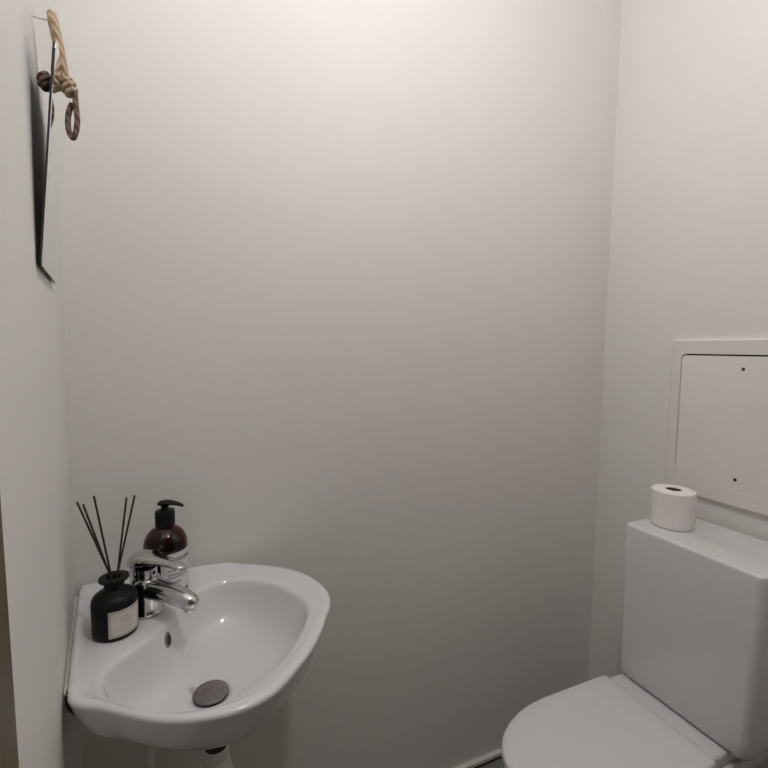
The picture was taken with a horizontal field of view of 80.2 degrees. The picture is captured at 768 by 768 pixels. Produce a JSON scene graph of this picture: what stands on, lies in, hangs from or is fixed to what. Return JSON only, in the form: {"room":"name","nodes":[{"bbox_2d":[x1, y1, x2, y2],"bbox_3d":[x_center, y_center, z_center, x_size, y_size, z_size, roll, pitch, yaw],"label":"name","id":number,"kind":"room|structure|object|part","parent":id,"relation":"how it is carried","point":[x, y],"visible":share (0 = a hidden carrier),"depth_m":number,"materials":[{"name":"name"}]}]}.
{"room":"bathroom","nodes":[
{"label":"bathroom","id":0,"kind":"room"},
{"bbox_2d":[0,0,82,767],"bbox_3d":[-0.268,-0.042,0.216,0.089,2.688,1.651,-2,5,-31],"label":"wall","id":1,"kind":"structure","parent":0,"point":[36,499],"depth_m":0.50,"materials":[{"name":"paint"}]},
{"bbox_2d":[0,498,18,767],"bbox_3d":[-0.083,0.276,0.026,0.010,2.089,0.828,-2,5,-31],"label":"trim","id":2,"kind":"structure","parent":1,"relation":"attached to","point":[9,758],"depth_m":0.29,"materials":[{"name":"brown wood"}]},
{"bbox_2d":[33,15,47,20],"bbox_3d":[-0.461,-0.494,0.617,0.024,0.004,0.002,-2,5,-31],"label":"wall hook","id":3,"kind":"object","parent":1,"relation":"attached to","point":[34,16],"visible":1,"depth_m":0.61,"materials":[{"name":"white plastic"}]},
{"bbox_2d":[36,9,79,282],"bbox_3d":[-0.457,-0.332,0.645,0.049,0.356,0.196,-2,5,-31],"label":"mirror","id":4,"kind":"object","parent":3,"relation":"hanging from","point":[60,86],"visible":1,"depth_m":0.62,"materials":[{"name":"clear glass"}]},
{"bbox_3d":[-0.463,-0.295,0.644,0.025,0.282,0.196,-2,5,-31],"label":"glass","id":5,"kind":"part","parent":4,"relation":"part of","materials":[{"name":"mirror"}]},
{"bbox_2d":[51,0,621,767],"bbox_3d":[0.029,-0.120,1.278,1.707,2.688,0.090,-1,5,-24],"label":"wall","id":6,"kind":"structure","parent":0,"point":[335,272],"depth_m":1.20,"materials":[{"name":"paint"}]},
{"bbox_2d":[64,562,330,767],"bbox_3d":[-0.336,0.650,0.870,0.495,0.422,0.486,-1,5,-24],"label":"washbasin","id":7,"kind":"object","parent":6,"relation":"attached to","point":[207,678],"visible":0.98,"depth_m":0.82,"materials":[{"name":"ceramic"}]},
{"bbox_2d":[76,495,138,642],"bbox_3d":[-0.494,0.322,0.814,0.100,0.253,0.075,-1,5,-24],"label":"reed diffuser","id":8,"kind":"object","parent":7,"relation":"on","point":[114,611],"visible":1,"depth_m":0.81,"materials":[{"name":"black glass"}]},
{"bbox_2d":[90,570,138,642],"bbox_3d":[-0.486,0.397,0.824,0.075,0.103,0.075,-1,5,-24],"label":"bottle","id":9,"kind":"object","parent":8,"relation":"attached to","point":[114,611],"depth_m":0.80,"materials":[{"name":"black glass"}]},
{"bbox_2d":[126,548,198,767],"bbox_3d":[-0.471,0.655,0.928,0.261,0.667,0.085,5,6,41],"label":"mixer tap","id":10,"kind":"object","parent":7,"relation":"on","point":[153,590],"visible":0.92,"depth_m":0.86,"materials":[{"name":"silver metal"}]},
{"bbox_3d":[-0.431,0.341,0.873,0.124,0.031,0.057,2,5,19],"label":"lever","id":11,"kind":"part","parent":10,"relation":"part of","materials":[{"name":"silver metal"}]},
{"bbox_3d":[-0.402,0.399,0.867,0.114,0.043,0.045,2,5,19],"label":"spout","id":12,"kind":"part","parent":10,"relation":"part of","materials":[{"name":"silver metal"}]},
{"bbox_2d":[143,499,188,587],"bbox_3d":[-0.460,0.340,0.962,0.086,0.195,0.086,-1,5,-24],"label":"soap bottle","id":13,"kind":"object","parent":7,"relation":"on","point":[168,537],"visible":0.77,"depth_m":0.94,"materials":[{"name":"brown glass"}]},
{"bbox_3d":[-0.460,0.259,0.956,0.016,0.009,0.016,-1,5,-24],"label":"stem","id":14,"kind":"part","parent":13,"relation":"part of","materials":[{"name":"black plastic"}]},
{"bbox_2d":[454,748,501,767],"bbox_3d":[0.035,1.205,1.333,1.521,0.015,0.015,-1,5,-24],"label":"baseboard","id":15,"kind":"structure","parent":6,"relation":"attached to","point":[497,753],"depth_m":1.45,"materials":[{"name":"white paint"}]},
{"bbox_2d":[474,756,501,767],"bbox_3d":[0.034,1.218,1.337,1.521,0.010,0.009,-1,5,-24],"label":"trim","id":16,"kind":"structure","parent":6,"relation":"attached to","point":[500,756],"depth_m":1.46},
{"bbox_2d":[478,758,503,767],"bbox_3d":[0.353,1.318,0.602,1.712,0.067,1.803,-1,5,-24],"label":"floor","id":17,"kind":"structure","parent":0,"point":[498,763],"depth_m":1.46,"materials":[{"name":"tile"}]},
{"bbox_2d":[501,518,767,767],"bbox_3d":[0.586,0.817,1.055,0.690,0.868,0.325,-1,5,-24],"label":"toilet","id":18,"kind":"object","parent":17,"relation":"on","point":[691,691],"visible":0.95,"depth_m":1.04,"materials":[{"name":"ceramic"}]},
{"bbox_3d":[0.458,0.802,1.013,0.423,0.022,0.288,-1,5,-24],"label":"lid","id":19,"kind":"part","parent":18,"relation":"part of","materials":[{"name":"white plastic"}]},
{"bbox_2d":[649,484,696,531],"bbox_3d":[0.761,0.324,1.202,0.102,0.096,0.102,-1,5,-24],"label":"toilet roll","id":20,"kind":"object","parent":18,"relation":"on","point":[672,507],"visible":1,"depth_m":1.16,"materials":[{"name":"white paper"}]},
{"bbox_3d":[0.579,1.039,1.086,0.654,0.419,0.284,-1,5,-24],"label":"bowl","id":21,"kind":"part","parent":18,"relation":"part of","materials":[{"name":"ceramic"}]},
{"bbox_2d":[588,0,767,767],"bbox_3d":[1.113,-0.071,0.820,0.090,2.688,1.624,-1,5,-24],"label":"wall","id":22,"kind":"structure","parent":0,"point":[688,253],"depth_m":1.33,"materials":[{"name":"paint"}]},
{"bbox_2d":[664,339,767,516],"bbox_3d":[0.912,0.102,1.160,0.014,0.432,0.383,-1,5,-24],"label":"access panel","id":23,"kind":"object","parent":22,"relation":"attached to","point":[717,448],"visible":0.95,"depth_m":1.20,"materials":[{"name":"beige paint"}]}
]}

